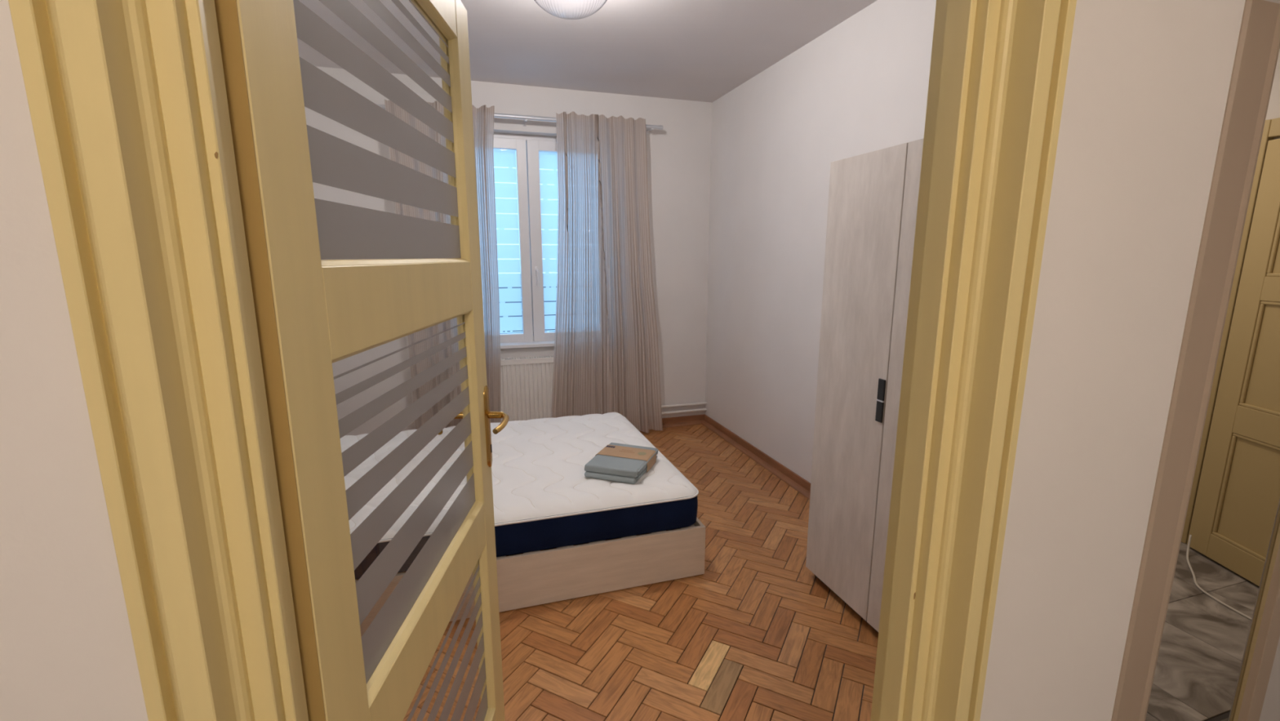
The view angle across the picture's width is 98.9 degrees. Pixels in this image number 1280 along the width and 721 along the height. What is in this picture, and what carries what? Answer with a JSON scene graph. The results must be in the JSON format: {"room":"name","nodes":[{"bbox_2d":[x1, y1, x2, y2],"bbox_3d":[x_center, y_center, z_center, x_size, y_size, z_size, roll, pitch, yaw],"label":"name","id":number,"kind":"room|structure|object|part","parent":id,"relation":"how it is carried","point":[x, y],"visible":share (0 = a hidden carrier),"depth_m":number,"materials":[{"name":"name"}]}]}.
{"room":"apartment hallway","nodes":[
{"label":"apartment hallway","id":0,"kind":"room"},
{"bbox_2d":[304,66,711,435],"bbox_3d":[-0.956,-0.720,4.450,3.300,2.755,0.260,-3,11,-17],"label":"wall","id":1,"kind":"structure","parent":0,"point":[678,155],"depth_m":4.50,"materials":[{"name":"white paint"}]},
{"bbox_2d":[375,103,662,134],"bbox_3d":[-0.880,-1.792,4.061,2.193,0.070,0.134,-3,11,-17],"label":"curtain rod","id":2,"kind":"object","parent":1,"relation":"attached to","point":[525,117],"visible":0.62,"depth_m":4.04,"materials":[{"name":"grey metal"}]},
{"bbox_2d":[384,99,501,429],"bbox_3d":[-1.379,-0.552,4.029,0.724,2.539,0.085,-3,11,-17],"label":"curtain","id":3,"kind":"object","parent":2,"relation":"hanging from","point":[483,117],"visible":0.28,"depth_m":4.05,"materials":[{"name":"fabric"}]},
{"bbox_2d":[551,111,662,432],"bbox_3d":[-0.266,-0.618,4.375,0.958,2.539,0.086,-3,11,-17],"label":"curtain","id":4,"kind":"object","parent":2,"relation":"hanging from","point":[606,358],"visible":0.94,"depth_m":4.37,"materials":[{"name":"fabric"}]},
{"bbox_2d":[493,133,558,348],"bbox_3d":[-0.868,-0.935,4.363,1.450,1.650,0.210,-3,11,-17],"label":"window","id":5,"kind":"structure","parent":1,"relation":"in","point":[530,221],"depth_m":4.39,"materials":[{"name":"white plastic"}]},
{"bbox_3d":[-1.202,-0.922,4.324,0.648,1.588,0.063,-3,11,-17],"label":"sash","id":6,"kind":"part","parent":5,"relation":"part of","materials":[{"name":"white plastic"}]},
{"bbox_3d":[-0.862,-0.135,4.496,1.450,0.028,0.170,-3,11,-17],"label":"sill","id":7,"kind":"part","parent":5,"relation":"part of","materials":[{"name":"white plastic"}]},
{"bbox_3d":[-0.829,-0.683,4.427,0.028,0.150,0.056,-3,11,-17],"label":"handle","id":8,"kind":"part","parent":5,"relation":"part of","materials":[{"name":"white plastic"}]},
{"bbox_3d":[-0.575,-0.959,4.519,0.656,1.588,0.063,-3,11,-17],"label":"sash","id":9,"kind":"part","parent":5,"relation":"part of","materials":[{"name":"white plastic"}]},
{"bbox_2d":[500,355,554,421],"bbox_3d":[-1.161,0.273,4.374,1.158,0.573,0.112,-3,11,-17],"label":"radiator","id":10,"kind":"object","parent":1,"relation":"attached to","point":[526,382],"visible":0.41,"depth_m":4.40,"materials":[{"name":"white metal"}]},
{"bbox_2d":[500,355,554,361],"bbox_3d":[-1.158,0.000,4.311,1.152,0.015,0.087,-3,11,-17],"label":"grille","id":11,"kind":"object","parent":10,"relation":"attached to","point":[536,358],"depth_m":4.38,"materials":[{"name":"white metal"}]},
{"bbox_2d":[662,413,705,427],"bbox_3d":[-0.880,0.622,4.562,3.120,0.074,0.054,-3,11,-17],"label":"baseboard","id":12,"kind":"structure","parent":1,"relation":"attached to","point":[695,419],"depth_m":4.96,"materials":[{"name":"brown wood"}]},
{"bbox_2d":[661,401,706,408],"bbox_3d":[0.014,0.424,4.821,1.240,0.030,0.038,-3,11,-17],"label":"pipe","id":13,"kind":"object","parent":1,"relation":"attached to","point":[702,402],"visible":0.45,"depth_m":4.92,"materials":[{"name":"white metal"}]},
{"bbox_2d":[662,408,706,414],"bbox_3d":[0.014,0.483,4.832,1.240,0.030,0.038,-3,11,-17],"label":"pipe","id":14,"kind":"object","parent":1,"relation":"attached to","point":[700,409],"visible":0.45,"depth_m":4.94,"materials":[{"name":"white metal"}]},
{"bbox_2d":[297,0,877,102],"bbox_3d":[-0.387,-1.788,2.419,3.300,0.100,4.030,-3,11,-17],"label":"ceiling","id":15,"kind":"structure","parent":0,"point":[702,51],"depth_m":3.23,"materials":[{"name":"white paint"}]},
{"bbox_2d":[534,0,606,19],"bbox_3d":[-0.300,-1.595,2.318,0.425,0.240,0.425,-3,11,-17],"label":"ceiling lamp","id":16,"kind":"object","parent":15,"relation":"attached to","point":[535,0],"visible":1,"depth_m":2.40,"materials":[{"name":"glass"}]},
{"bbox_2d":[0,0,1245,720],"bbox_3d":[-0.521,0.031,0.494,2.797,2.755,0.143,-3,11,-17],"label":"wall","id":17,"kind":"structure","parent":0,"point":[1148,82],"depth_m":0.74,"materials":[{"name":"white paint"}]},
{"bbox_2d":[8,0,308,720],"bbox_3d":[-0.415,0.360,0.581,0.089,2.075,0.160,-3,11,-17],"label":"trim","id":18,"kind":"structure","parent":17,"relation":"attached to","point":[127,101],"depth_m":0.46,"materials":[{"name":"beige paint"}]},
{"bbox_2d":[214,0,509,720],"bbox_3d":[-0.380,0.274,1.048,0.170,2.047,0.862,-1,11,-6],"label":"door","id":19,"kind":"structure","parent":17,"relation":"in","point":[315,309],"depth_m":0.79,"materials":[{"name":"beige paint"}]},
{"bbox_3d":[-0.405,-0.115,0.971,0.039,0.114,0.645,0,11,-2],"label":"rail","id":20,"kind":"part","parent":19,"relation":"part of","materials":[{"name":"beige paint"}]},
{"bbox_3d":[-0.405,0.476,1.083,0.039,0.115,0.645,0,11,-2],"label":"rail","id":21,"kind":"part","parent":19,"relation":"part of","materials":[{"name":"beige paint"}]},
{"bbox_3d":[-0.405,-0.685,0.862,0.039,0.093,0.645,0,11,-2],"label":"rail","id":22,"kind":"part","parent":19,"relation":"part of","materials":[{"name":"beige paint"}]},
{"bbox_3d":[-0.481,0.154,1.375,0.050,0.026,0.128,3,11,17],"label":"lever handle","id":23,"kind":"part","parent":19,"relation":"part of","materials":[{"name":"gold metal"}]},
{"bbox_3d":[-0.395,0.173,1.427,0.008,0.218,0.040,0,11,-2],"label":"lock plate","id":24,"kind":"part","parent":19,"relation":"part of","materials":[{"name":"gold metal"}]},
{"bbox_3d":[-0.405,1.146,1.210,0.039,0.273,0.645,0,11,-2],"label":"rail","id":25,"kind":"part","parent":19,"relation":"part of","materials":[{"name":"beige paint"}]},
{"bbox_3d":[-0.354,0.154,1.378,0.052,0.026,0.128,-3,11,-17],"label":"lever handle","id":26,"kind":"part","parent":19,"relation":"part of","materials":[{"name":"gold metal"}]},
{"bbox_2d":[870,0,1076,720],"bbox_3d":[0.451,0.309,0.851,0.089,2.075,0.160,-3,11,-17],"label":"trim","id":27,"kind":"structure","parent":17,"relation":"attached to","point":[998,68],"depth_m":0.75,"materials":[{"name":"beige paint"}]},
{"bbox_2d":[355,423,1259,720],"bbox_3d":[0.505,0.985,3.014,4.800,0.060,3.920,-3,11,-17],"label":"floor","id":28,"kind":"structure","parent":0,"point":[681,649],"depth_m":2.19,"materials":[{"name":"brown wood"}]},
{"bbox_2d":[355,516,705,636],"bbox_3d":[-0.889,0.835,2.964,2.061,0.247,1.428,-3,11,-17],"label":"bed","id":29,"kind":"object","parent":28,"relation":"on","point":[533,578],"visible":0.21,"depth_m":2.44,"materials":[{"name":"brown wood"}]},
{"bbox_2d":[340,412,698,579],"bbox_3d":[-0.873,0.617,2.928,2.013,0.196,1.414,-3,11,-17],"label":"mattress","id":30,"kind":"object","parent":29,"relation":"on","point":[544,498],"visible":0.46,"depth_m":2.54,"materials":[{"name":"white fabric"}]},
{"bbox_2d":[584,442,658,484],"bbox_3d":[-0.088,0.512,2.770,0.283,0.067,0.357,4,11,19],"label":"pack","id":31,"kind":"object","parent":30,"relation":"on","point":[617,462],"visible":1,"depth_m":2.69,"materials":[{"name":"grey fabric"}]},
{"bbox_3d":[0.085,0.778,3.267,0.018,0.247,1.391,-3,11,-17],"label":"panel","id":32,"kind":"part","parent":29,"relation":"part of","materials":[{"name":"brown wood"}]},
{"bbox_2d":[805,137,924,632],"bbox_3d":[1.171,0.164,2.121,0.546,1.882,0.857,-3,11,-17],"label":"wardrobe","id":33,"kind":"object","parent":28,"relation":"on","point":[873,196],"visible":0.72,"depth_m":2.17,"materials":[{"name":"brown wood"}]},
{"bbox_3d":[0.906,0.193,2.071,0.008,0.080,0.032,-3,11,-17],"label":"handle","id":34,"kind":"part","parent":33,"relation":"part of","materials":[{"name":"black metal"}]},
{"bbox_3d":[0.906,0.110,2.055,0.008,0.080,0.032,-3,11,-17],"label":"handle","id":35,"kind":"part","parent":33,"relation":"part of","materials":[{"name":"black metal"}]},
{"bbox_3d":[0.991,0.194,1.843,0.018,1.836,0.435,-3,11,-17],"label":"door","id":36,"kind":"part","parent":33,"relation":"part of","materials":[{"name":"grey wood"}]},
{"bbox_2d":[1186,534,1251,619],"bbox_3d":[2.628,1.011,2.445,0.158,0.103,0.835,3,11,17],"label":"cable","id":37,"kind":"object","parent":28,"relation":"on","point":[1190,535],"visible":0.88,"depth_m":2.52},
{"bbox_2d":[705,0,936,482],"bbox_3d":[1.143,-0.485,3.210,0.060,2.755,3.415,-3,11,-17],"label":"wall","id":38,"kind":"structure","parent":0,"point":[860,86],"depth_m":3.60,"materials":[{"name":"white paint"}]},
{"bbox_2d":[702,414,810,499],"bbox_3d":[1.082,0.830,3.465,0.054,0.074,3.341,-3,11,-17],"label":"baseboard","id":39,"kind":"structure","parent":38,"relation":"attached to","point":[785,474],"depth_m":4.04,"materials":[{"name":"brown wood"}]},
{"bbox_2d":[1227,0,1279,720],"bbox_3d":[1.966,-0.163,1.517,2.573,2.755,0.088,-3,11,-17],"label":"wall","id":40,"kind":"structure","parent":0,"point":[1270,711],"depth_m":1.68,"materials":[{"name":"white paint"}]},
{"bbox_2d":[1111,0,1279,720],"bbox_3d":[1.273,0.245,1.358,0.126,2.012,0.112,-3,11,-17],"label":"trim","id":41,"kind":"structure","parent":40,"relation":"attached to","point":[1258,46],"depth_m":1.25,"materials":[{"name":"beige paint"}]},
{"bbox_2d":[1229,505,1279,720],"bbox_3d":[1.884,0.208,1.553,0.296,2.012,0.078,-4,12,-22],"label":"trim","id":42,"kind":"structure","parent":40,"relation":"attached to","point":[1275,540],"depth_m":1.57,"materials":[{"name":"yellow paint"}]},
{"bbox_2d":[1237,542,1279,720],"bbox_3d":[1.836,0.220,1.489,0.065,2.012,0.022,-3,11,-17],"label":"trim","id":43,"kind":"structure","parent":40,"relation":"attached to","point":[1268,634],"depth_m":1.60,"materials":[{"name":"beige paint"}]},
{"bbox_2d":[1265,48,1279,139],"bbox_3d":[3.030,-0.362,2.564,0.100,2.755,2.700,-3,11,-17],"label":"wall","id":44,"kind":"structure","parent":0,"point":[1273,108],"depth_m":2.53,"materials":[{"name":"white paint"}]},
{"bbox_2d":[1181,119,1273,543],"bbox_3d":[2.908,-0.076,2.757,0.050,2.119,0.085,-3,11,-17],"label":"trim","id":45,"kind":"structure","parent":44,"relation":"attached to","point":[1264,140],"depth_m":2.70,"materials":[{"name":"yellow paint"}]},
{"bbox_2d":[1186,138,1279,586],"bbox_3d":[2.857,0.057,2.296,0.036,2.008,0.800,1,11,4],"label":"door","id":46,"kind":"structure","parent":44,"relation":"in","point":[1237,498],"depth_m":2.57,"materials":[{"name":"yellow paint"}]},
{"bbox_3d":[2.857,0.983,2.472,0.035,0.123,0.582,1,11,4],"label":"rail","id":47,"kind":"part","parent":46,"relation":"part of","materials":[{"name":"yellow paint"}]},
{"bbox_3d":[2.848,0.662,2.412,0.011,0.530,0.580,1,11,4],"label":"panel moulding","id":48,"kind":"part","parent":46,"relation":"part of","materials":[{"name":"yellow paint"}]},
{"bbox_3d":[2.857,0.662,2.411,0.008,0.530,0.580,1,11,4],"label":"panel","id":49,"kind":"part","parent":46,"relation":"part of","materials":[{"name":"yellow paint"}]},
{"bbox_3d":[2.857,0.335,2.349,0.035,0.135,0.582,1,11,4],"label":"rail","id":50,"kind":"part","parent":46,"relation":"part of","materials":[{"name":"yellow paint"}]},
{"bbox_3d":[2.848,0.023,2.291,0.011,0.500,0.580,1,11,4],"label":"panel moulding","id":51,"kind":"part","parent":46,"relation":"part of","materials":[{"name":"yellow paint"}]},
{"bbox_3d":[2.857,0.023,2.290,0.008,0.500,0.580,1,11,4],"label":"panel","id":52,"kind":"part","parent":46,"relation":"part of","materials":[{"name":"yellow paint"}]},
{"bbox_3d":[2.857,-0.276,2.233,0.035,0.110,0.582,1,11,4],"label":"rail","id":53,"kind":"part","parent":46,"relation":"part of","materials":[{"name":"yellow paint"}]},
{"bbox_3d":[2.848,-0.571,2.178,0.011,0.490,0.580,1,11,4],"label":"panel moulding","id":54,"kind":"part","parent":46,"relation":"part of","materials":[{"name":"yellow paint"}]},
{"bbox_3d":[2.857,-0.571,2.177,0.008,0.490,0.580,1,11,4],"label":"panel","id":55,"kind":"part","parent":46,"relation":"part of","materials":[{"name":"yellow paint"}]},
{"bbox_2d":[1268,117,1279,137],"bbox_3d":[3.035,-1.003,2.174,0.050,0.080,0.755,-3,11,-17],"label":"trim","id":56,"kind":"structure","parent":44,"relation":"attached to","point":[1274,131],"depth_m":2.50,"materials":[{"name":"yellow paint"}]},
{"label":"outside","id":57,"kind":"structure","parent":0,"visible":0},
{"bbox_3d":[-2.182,-0.084,10.361,14.000,0.100,11.245,-3,11,-17],"label":"ground","id":58,"kind":"structure","parent":57,"visible":0},
{"bbox_2d":[498,280,556,333],"bbox_3d":[-1.165,-0.445,7.703,6.800,1.600,0.110,-3,11,-17],"label":"fence","id":59,"kind":"object","parent":58,"relation":"on","point":[543,281],"visible":0.02,"depth_m":7.46,"materials":[{"name":"black metal"}]}
]}

